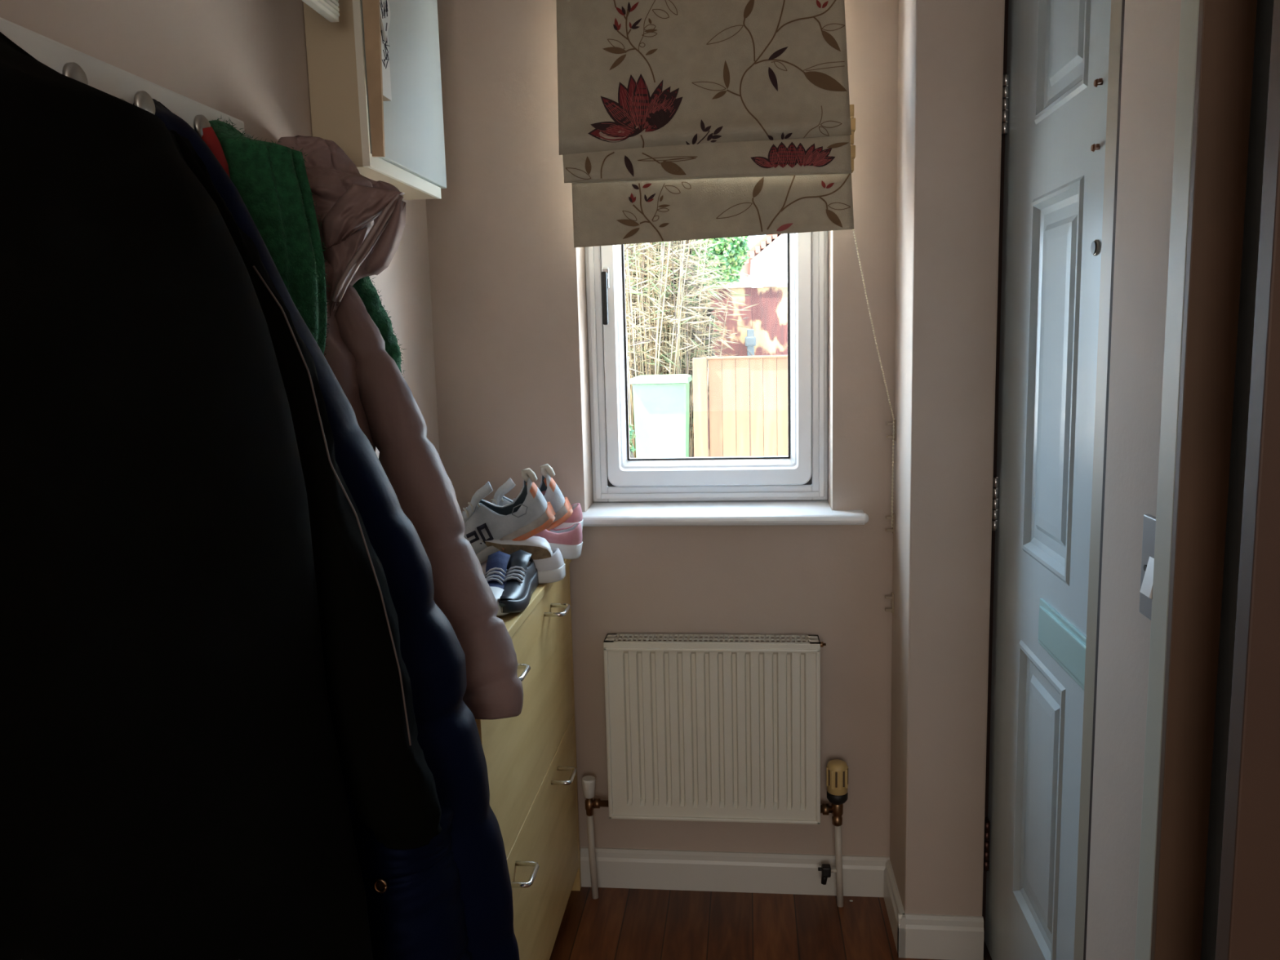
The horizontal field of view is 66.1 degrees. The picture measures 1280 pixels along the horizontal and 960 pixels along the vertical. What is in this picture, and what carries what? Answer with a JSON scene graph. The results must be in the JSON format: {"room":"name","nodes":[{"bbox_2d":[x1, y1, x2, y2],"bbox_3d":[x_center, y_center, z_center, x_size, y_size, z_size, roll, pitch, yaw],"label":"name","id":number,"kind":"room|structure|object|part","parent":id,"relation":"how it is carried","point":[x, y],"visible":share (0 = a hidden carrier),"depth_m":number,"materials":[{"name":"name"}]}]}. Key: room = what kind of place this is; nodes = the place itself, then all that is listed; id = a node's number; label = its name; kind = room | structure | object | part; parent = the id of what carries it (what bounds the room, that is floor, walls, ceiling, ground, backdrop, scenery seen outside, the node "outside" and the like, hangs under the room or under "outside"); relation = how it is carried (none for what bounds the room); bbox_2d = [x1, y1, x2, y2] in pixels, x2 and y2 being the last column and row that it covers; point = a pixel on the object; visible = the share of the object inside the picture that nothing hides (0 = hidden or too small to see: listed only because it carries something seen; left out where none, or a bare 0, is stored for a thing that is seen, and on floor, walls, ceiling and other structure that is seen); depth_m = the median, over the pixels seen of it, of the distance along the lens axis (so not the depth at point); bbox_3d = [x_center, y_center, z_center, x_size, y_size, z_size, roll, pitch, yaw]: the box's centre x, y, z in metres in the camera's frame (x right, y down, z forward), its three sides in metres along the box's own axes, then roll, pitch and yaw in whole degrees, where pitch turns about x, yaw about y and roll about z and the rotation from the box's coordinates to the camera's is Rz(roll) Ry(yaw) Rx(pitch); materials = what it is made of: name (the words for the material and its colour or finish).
{"room":"entrance hallway","nodes":[
{"label":"entrance hallway","id":0,"kind":"room"},
{"bbox_2d":[0,0,439,458],"bbox_3d":[-0.817,0.072,0.069,0.260,2.420,4.342,-1,8,6],"label":"wall","id":1,"kind":"structure","parent":0,"point":[244,60],"depth_m":1.36,"materials":[{"name":"paint"}]},
{"bbox_2d":[0,17,253,139],"bbox_3d":[-0.584,-0.366,0.809,0.051,0.087,1.072,-1,8,6],"label":"rail","id":2,"kind":"object","parent":1,"relation":"attached to","point":[68,61],"visible":0.31,"depth_m":1.05,"materials":[{"name":"white paint"}]},
{"bbox_2d":[201,126,230,177],"bbox_3d":[-0.520,-0.389,1.202,0.030,0.076,0.055,-1,8,6],"label":"strap","id":3,"kind":"object","parent":2,"relation":"hanging from","point":[210,138],"visible":0.47,"depth_m":1.18,"materials":[{"name":"red fabric"}]},
{"bbox_2d":[0,31,442,959],"bbox_3d":[-0.416,0.292,0.766,0.340,1.368,0.695,-1,8,6],"label":"coat","id":4,"kind":"object","parent":2,"relation":"hanging from","point":[201,660],"visible":1,"depth_m":0.76,"materials":[{"name":"black fabric"}]},
{"bbox_2d":[208,117,404,378],"bbox_3d":[-0.456,-0.259,1.422,0.135,0.469,0.420,0,8,8],"label":"cardigan","id":5,"kind":"object","parent":2,"relation":"hanging from","point":[271,180],"visible":0.42,"depth_m":1.25,"materials":[{"name":"fabric"}]},
{"bbox_2d":[133,98,519,959],"bbox_3d":[-0.351,0.150,1.161,0.385,1.175,0.252,-1,8,6],"label":"coat","id":6,"kind":"object","parent":2,"relation":"hanging from","point":[450,897],"visible":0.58,"depth_m":1.12,"materials":[{"name":"fabric"}]},
{"bbox_2d":[276,135,523,719],"bbox_3d":[-0.337,-0.090,1.430,0.360,0.822,0.312,-1,8,6],"label":"coat","id":7,"kind":"object","parent":2,"relation":"hanging from","point":[362,220],"visible":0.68,"depth_m":1.35,"materials":[{"name":"fabric"}]},
{"bbox_2d":[276,135,405,316],"bbox_3d":[-0.414,-0.367,1.440,0.210,0.274,0.229,-1,8,6],"label":"hood","id":8,"kind":"object","parent":7,"relation":"attached to","point":[362,220],"depth_m":1.36,"materials":[{"name":"fabric"}]},
{"bbox_2d":[301,0,339,22],"bbox_3d":[-0.472,-0.845,1.359,0.018,0.345,0.200,-1,8,6],"label":"box","id":9,"kind":"object","parent":1,"relation":"attached to","point":[329,10],"visible":1,"depth_m":1.44,"materials":[{"name":"beige paint"}]},
{"bbox_2d":[302,0,446,199],"bbox_3d":[-0.463,-0.872,1.720,0.101,0.694,0.395,-1,8,6],"label":"upper cabinet","id":10,"kind":"object","parent":1,"relation":"attached to","point":[414,162],"visible":0.82,"depth_m":1.66,"materials":[{"name":"beige wood"}]},
{"bbox_3d":[-0.445,-0.845,1.524,0.012,0.694,0.005,-1,8,6],"label":"frame","id":11,"kind":"part","parent":10,"relation":"part of","materials":[{"name":"beige paint"}]},
{"bbox_2d":[362,0,385,156],"bbox_3d":[-0.415,-0.654,1.540,0.028,0.286,0.006,-1,8,6],"label":"board","id":12,"kind":"object","parent":10,"relation":"hanging from","point":[371,8],"visible":1,"depth_m":1.54,"materials":[{"name":"beige wood"}]},
{"bbox_2d":[380,25,391,101],"bbox_3d":[-0.422,-0.881,1.554,0.016,0.532,0.048,-1,8,6],"label":"picture","id":13,"kind":"object","parent":10,"relation":"attached to","point":[387,95],"visible":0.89,"depth_m":1.59,"materials":[{"name":"white paper"}]},
{"bbox_2d":[379,0,390,40],"bbox_3d":[-0.408,-0.737,1.568,0.005,0.070,0.051,-1,8,6],"label":"heart","id":14,"kind":"object","parent":13,"relation":"hanging from","point":[384,6],"visible":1,"depth_m":1.57,"materials":[{"name":"white"}]},
{"bbox_2d":[379,0,387,31],"bbox_3d":[-0.406,-0.743,1.562,0.001,0.055,0.035,-1,8,6],"label":"print","id":15,"kind":"object","parent":14,"relation":"attached to","point":[383,3],"depth_m":1.56,"materials":[{"name":"grey paper"}]},
{"bbox_3d":[-0.419,-0.884,1.721,0.014,0.672,0.380,-1,8,6],"label":"door","id":16,"kind":"part","parent":10,"relation":"part of","materials":[{"name":"grey wood"}]},
{"bbox_2d":[425,0,898,875],"bbox_3d":[0.076,-0.265,2.276,1.561,2.420,0.288,-1,8,6],"label":"wall","id":17,"kind":"structure","parent":0,"point":[508,276],"depth_m":2.16,"materials":[{"name":"paint"}]},
{"bbox_2d":[555,0,855,247],"bbox_3d":[0.131,-0.770,1.992,0.599,0.569,0.112,-1,8,6],"label":"blind","id":18,"kind":"object","parent":17,"relation":"attached to","point":[679,120],"visible":1,"depth_m":1.97,"materials":[{"name":"beige fabric"}]},
{"bbox_2d":[852,228,894,527],"bbox_3d":[0.488,-0.208,2.050,0.096,0.629,0.020,-3,8,-14],"label":"chain","id":19,"kind":"object","parent":18,"relation":"hanging from","point":[859,259],"visible":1,"depth_m":2.05,"materials":[{"name":"beige plastic"}]},
{"bbox_2d":[603,633,826,824],"bbox_3d":[0.169,0.549,2.194,0.482,0.410,0.086,-1,8,6],"label":"radiator","id":20,"kind":"object","parent":17,"relation":"attached to","point":[716,731],"visible":1,"depth_m":2.16,"materials":[{"name":"white metal"}]},
{"bbox_2d":[582,775,608,898],"bbox_3d":[-0.097,0.820,2.253,0.064,0.288,0.032,-1,8,6],"label":"valve","id":21,"kind":"object","parent":20,"relation":"attached to","point":[588,782],"visible":0.96,"depth_m":2.24,"materials":[{"name":"white plastic"}]},
{"bbox_2d":[603,633,820,649],"bbox_3d":[0.156,0.355,2.159,0.468,0.014,0.063,-1,8,6],"label":"grille","id":22,"kind":"object","parent":20,"relation":"attached to","point":[609,643],"depth_m":2.14,"materials":[{"name":"white metal"}]},
{"bbox_2d":[817,759,848,907],"bbox_3d":[0.430,0.789,2.192,0.066,0.340,0.048,-1,8,6],"label":"valve","id":23,"kind":"object","parent":20,"relation":"attached to","point":[837,770],"visible":1,"depth_m":2.17,"materials":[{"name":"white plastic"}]},
{"bbox_2d":[582,231,868,526],"bbox_3d":[0.147,-0.486,2.156,0.682,1.153,0.227,-1,8,6],"label":"window","id":24,"kind":"structure","parent":17,"relation":"in","point":[792,489],"depth_m":2.23,"materials":[{"name":"white plastic"}]},
{"bbox_3d":[-0.078,-0.405,2.193,0.012,0.117,0.014,-1,8,6],"label":"handle","id":25,"kind":"part","parent":24,"relation":"part of","materials":[{"name":"black metal"}]},
{"bbox_3d":[-0.077,-0.452,2.205,0.016,0.047,0.022,-1,8,6],"label":"handle plate","id":26,"kind":"part","parent":24,"relation":"part of","materials":[{"name":"silver metal"}]},
{"bbox_3d":[0.147,-0.508,2.215,0.468,1.046,0.064,-1,8,6],"label":"sash","id":27,"kind":"part","parent":24,"relation":"part of","materials":[{"name":"white plastic"}]},
{"bbox_3d":[0.160,0.072,2.225,0.682,0.028,0.207,-1,8,6],"label":"sill","id":28,"kind":"part","parent":24,"relation":"part of","materials":[{"name":"white"}]},
{"bbox_2d":[580,847,889,897],"bbox_3d":[0.215,0.907,2.277,0.711,0.092,0.014,-1,8,6],"label":"baseboard","id":29,"kind":"structure","parent":17,"relation":"attached to","point":[616,868],"depth_m":2.27,"materials":[{"name":"white paint"}]},
{"bbox_2d":[549,886,984,959],"bbox_3d":[0.320,1.266,0.276,2.450,0.060,4.650,-1,8,6],"label":"floor","id":30,"kind":"structure","parent":0,"point":[621,923],"depth_m":2.14,"materials":[{"name":"brown wood"}]},
{"bbox_2d":[475,558,581,959],"bbox_3d":[-0.310,0.618,1.897,0.327,0.800,0.769,-1,8,6],"label":"cabinet","id":31,"kind":"object","parent":30,"relation":"on","point":[531,756],"visible":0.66,"depth_m":1.88,"materials":[{"name":"yellow wood"}]},
{"bbox_2d":[484,551,510,615],"bbox_3d":[-0.263,0.182,1.792,0.078,0.086,0.266,-1,8,1],"label":"shoe","id":32,"kind":"object","parent":31,"relation":"on","point":[497,562],"visible":0.46,"depth_m":1.78,"materials":[{"name":"blue fabric"}]},
{"bbox_2d":[462,467,555,564],"bbox_3d":[-0.301,0.079,1.936,0.272,0.208,0.104,-3,8,-9],"label":"shoe","id":33,"kind":"object","parent":31,"relation":"on","point":[529,514],"visible":0.68,"depth_m":1.91,"materials":[{"name":"white leather"}]},
{"bbox_2d":[497,549,538,613],"bbox_3d":[-0.228,0.180,1.808,0.060,0.084,0.266,-1,8,4],"label":"leather shoe","id":34,"kind":"object","parent":31,"relation":"on","point":[522,580],"visible":0.91,"depth_m":1.78,"materials":[{"name":"black leather"}]},
{"bbox_2d":[480,547,565,583],"bbox_3d":[-0.282,0.157,1.944,0.266,0.092,0.098,-2,8,-7],"label":"shoe","id":35,"kind":"object","parent":31,"relation":"on","point":[552,569],"visible":0.25,"depth_m":1.93,"materials":[{"name":"white leather"}]},
{"bbox_2d":[481,536,552,559],"bbox_3d":[-0.306,0.137,1.945,0.265,0.095,0.091,-3,8,-8],"label":"shoe","id":36,"kind":"object","parent":35,"relation":"on","point":[540,548],"visible":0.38,"depth_m":1.92,"materials":[{"name":"white rubber"}]},
{"bbox_2d":[533,522,582,559],"bbox_3d":[-0.242,0.109,1.993,0.252,0.109,0.099,-2,8,-6],"label":"trainer","id":37,"kind":"object","parent":35,"relation":"on","point":[568,540],"visible":0.31,"depth_m":1.99,"materials":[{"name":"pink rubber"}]},
{"bbox_3d":[-0.205,0.414,1.848,0.019,0.346,0.741,-1,8,6],"label":"drawer","id":38,"kind":"part","parent":31,"relation":"part of","materials":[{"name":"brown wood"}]},
{"bbox_3d":[-0.204,0.313,1.592,0.043,0.008,0.074,-1,8,6],"label":"handle","id":39,"kind":"part","parent":31,"relation":"part of","materials":[{"name":"silver metal"}]},
{"bbox_3d":[-0.195,0.657,1.641,0.043,0.008,0.074,-1,8,6],"label":"handle","id":40,"kind":"part","parent":31,"relation":"part of","materials":[{"name":"silver metal"}]},
{"bbox_2d":[490,463,573,530],"bbox_3d":[-0.270,0.074,2.032,0.270,0.211,0.103,-4,8,-14],"label":"shoe","id":41,"kind":"object","parent":31,"relation":"on","point":[561,504],"visible":0.38,"depth_m":2.03,"materials":[{"name":"white leather"}]},
{"bbox_2d":[462,490,583,529],"bbox_3d":[-0.245,0.069,2.072,0.255,0.105,0.098,-3,8,-13],"label":"trainer","id":42,"kind":"object","parent":41,"relation":"on","point":[576,517],"visible":0.17,"depth_m":2.07,"materials":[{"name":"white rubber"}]},
{"bbox_3d":[-0.195,0.770,1.899,0.019,0.368,0.741,-1,8,6],"label":"drawer","id":43,"kind":"part","parent":31,"relation":"part of","materials":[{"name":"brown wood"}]},
{"bbox_3d":[-0.164,0.259,1.961,0.043,0.008,0.074,-1,8,6],"label":"handle","id":44,"kind":"part","parent":31,"relation":"part of","materials":[{"name":"silver metal"}]},
{"bbox_3d":[-0.155,0.604,2.010,0.043,0.008,0.074,-1,8,6],"label":"handle","id":45,"kind":"part","parent":31,"relation":"part of","materials":[{"name":"silver metal"}]},
{"bbox_2d":[889,0,1181,959],"bbox_3d":[0.621,0.029,0.105,0.589,2.420,4.530,-1,8,6],"label":"wall","id":46,"kind":"structure","parent":0,"point":[950,52],"depth_m":1.82,"materials":[{"name":"paint"}]},
{"bbox_2d":[884,591,893,613],"bbox_3d":[0.541,0.267,2.134,0.018,0.044,0.018,-1,8,6],"label":"clip","id":47,"kind":"object","parent":46,"relation":"attached to","point":[886,597],"visible":1,"depth_m":2.13,"materials":[{"name":"beige plastic"}]},
{"bbox_2d":[885,512,894,533],"bbox_3d":[0.536,0.093,2.109,0.018,0.044,0.018,-1,8,6],"label":"clip","id":48,"kind":"object","parent":46,"relation":"attached to","point":[887,530],"visible":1,"depth_m":2.10,"materials":[{"name":"beige plastic"}]},
{"bbox_2d":[886,419,896,440],"bbox_3d":[0.531,-0.106,2.080,0.018,0.044,0.018,-1,8,6],"label":"clip","id":49,"kind":"object","parent":46,"relation":"attached to","point":[895,420],"visible":0.91,"depth_m":2.07,"materials":[{"name":"beige plastic"}]},
{"bbox_2d":[883,860,983,959],"bbox_3d":[0.626,0.921,2.115,0.169,0.090,0.222,-1,8,6],"label":"baseboard","id":50,"kind":"structure","parent":46,"relation":"attached to","point":[926,936],"depth_m":2.01,"materials":[{"name":"white paint"}]},
{"bbox_2d":[1073,0,1124,959],"bbox_3d":[0.598,0.066,1.238,0.041,2.030,0.055,-1,8,6],"label":"trim","id":51,"kind":"structure","parent":46,"relation":"attached to","point":[1116,5],"depth_m":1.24,"materials":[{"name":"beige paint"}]},
{"bbox_2d":[982,0,1273,959],"bbox_3d":[0.702,0.044,1.409,0.153,2.020,1.040,-1,8,6],"label":"door","id":52,"kind":"structure","parent":46,"relation":"in","point":[1056,52],"depth_m":1.57,"materials":[{"name":"grey paint"}]},
{"bbox_3d":[0.674,0.543,1.663,0.013,0.488,0.252,-1,8,6],"label":"panel","id":53,"kind":"part","parent":52,"relation":"part of","materials":[{"name":"grey paint"}]},
{"bbox_3d":[0.655,-0.155,1.564,0.013,0.600,0.252,-1,8,6],"label":"panel","id":54,"kind":"part","parent":52,"relation":"part of","materials":[{"name":"grey paint"}]},
{"bbox_3d":[0.641,-0.696,1.487,0.013,0.254,0.252,-1,8,6],"label":"panel","id":55,"kind":"part","parent":52,"relation":"part of","materials":[{"name":"grey paint"}]},
{"bbox_3d":[0.640,0.260,1.437,0.009,0.077,0.390,-1,8,6],"label":"letter plate","id":56,"kind":"part","parent":52,"relation":"part of","materials":[{"name":"teal"}]},
{"bbox_2d":[1138,514,1155,620],"bbox_3d":[0.529,0.092,1.023,0.014,0.107,0.045,-1,8,6],"label":"light switch","id":57,"kind":"object","parent":46,"relation":"attached to","point":[1149,521],"visible":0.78,"depth_m":1.02,"materials":[{"name":"grey plastic"}]},
{"bbox_2d":[1134,0,1199,959],"bbox_3d":[0.541,0.070,0.974,0.045,2.100,0.040,-1,8,6],"label":"trim","id":58,"kind":"structure","parent":46,"relation":"attached to","point":[1189,11],"depth_m":0.96,"materials":[{"name":"beige paint"}]},
{"bbox_2d":[1150,0,1257,959],"bbox_3d":[0.538,0.073,0.949,0.045,2.100,0.010,-1,8,6],"label":"trim","id":59,"kind":"structure","parent":46,"relation":"attached to","point":[1226,33],"depth_m":0.93,"materials":[{"name":"white wood"}]},
{"bbox_2d":[1215,0,1279,959],"bbox_3d":[0.865,0.131,0.807,0.700,1.992,0.025,-1,8,6],"label":"door","id":60,"kind":"structure","parent":46,"relation":"in","point":[1248,922],"depth_m":0.84,"materials":[{"name":"wood"}]},
{"label":"outside","id":61,"kind":"structure","parent":0,"visible":0},
{"bbox_3d":[1.765,-0.859,16.163,24.000,0.100,27.570,-1,8,6],"label":"ground","id":62,"kind":"structure","parent":61,"visible":0},
{"bbox_2d":[628,419,635,457],"bbox_3d":[-0.122,-0.067,7.624,0.228,0.859,0.185,-4,8,-16],"label":"shrub","id":63,"kind":"object","parent":62,"relation":"on","point":[632,435],"visible":0.09,"depth_m":7.57,"materials":[{"name":"green plant"}]},
{"bbox_2d":[629,373,692,457],"bbox_3d":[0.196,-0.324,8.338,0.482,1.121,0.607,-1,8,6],"label":"wheelie bin","id":64,"kind":"object","parent":62,"relation":"on","point":[660,402],"visible":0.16,"depth_m":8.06,"materials":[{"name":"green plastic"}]},
{"bbox_3d":[0.181,-0.849,8.251,0.482,0.055,0.584,-1,8,6],"label":"lid","id":65,"kind":"part","parent":64,"relation":"part of","materials":[{"name":"white plastic"}]},
{"bbox_2d":[623,238,758,457],"bbox_3d":[0.169,-1.682,9.118,1.851,3.596,1.465,-1,8,3],"label":"clump","id":66,"kind":"object","parent":62,"relation":"on","point":[668,319],"visible":0.55,"depth_m":8.74,"materials":[{"name":"plant"}]},
{"bbox_2d":[689,239,707,271],"bbox_3d":[0.323,-1.543,11.121,0.927,2.755,0.668,-1,8,6],"label":"shrub","id":67,"kind":"object","parent":62,"relation":"on","point":[702,251],"visible":0.02,"depth_m":10.88,"materials":[{"name":"green plant"}]},
{"bbox_2d":[698,235,750,285],"bbox_3d":[0.965,-1.810,12.330,0.866,2.910,0.647,-1,8,6],"label":"leafy tree","id":68,"kind":"object","parent":62,"relation":"on","point":[735,249],"visible":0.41,"depth_m":12.01,"materials":[{"name":"green plant"}]},
{"bbox_2d":[690,283,787,457],"bbox_3d":[1.131,-0.983,9.913,6.505,1.937,0.070,-1,8,6],"label":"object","id":69,"kind":"object","parent":62,"relation":"on","point":[768,319],"visible":0.06,"depth_m":9.80,"materials":[{"name":"brown wood"}]},
{"bbox_2d":[692,355,788,457],"bbox_3d":[1.685,-0.244,6.916,2.604,1.290,0.100,-1,8,6],"label":"fence","id":70,"kind":"object","parent":62,"relation":"on","point":[757,382],"visible":0.16,"depth_m":6.96,"materials":[{"name":"beige wood"}]},
{"bbox_3d":[0.440,-0.229,7.053,0.100,1.285,0.100,-1,8,6],"label":"post","id":71,"kind":"part","parent":70,"relation":"part of","materials":[{"name":"beige wood"}]},
{"bbox_2d":[745,328,755,429],"bbox_3d":[1.111,-0.749,9.827,0.110,1.499,0.090,-1,8,6],"label":"post","id":72,"kind":"object","parent":62,"relation":"on","point":[750,340],"visible":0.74,"depth_m":9.70,"materials":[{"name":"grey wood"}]},
{"bbox_2d":[731,233,787,288],"bbox_3d":[6.214,-4.796,20.004,8.700,6.381,6.340,-1,8,6],"label":"house","id":73,"kind":"structure","parent":62,"relation":"on","point":[767,263],"depth_m":17.48,"materials":[{"name":"white paint"}]}
]}

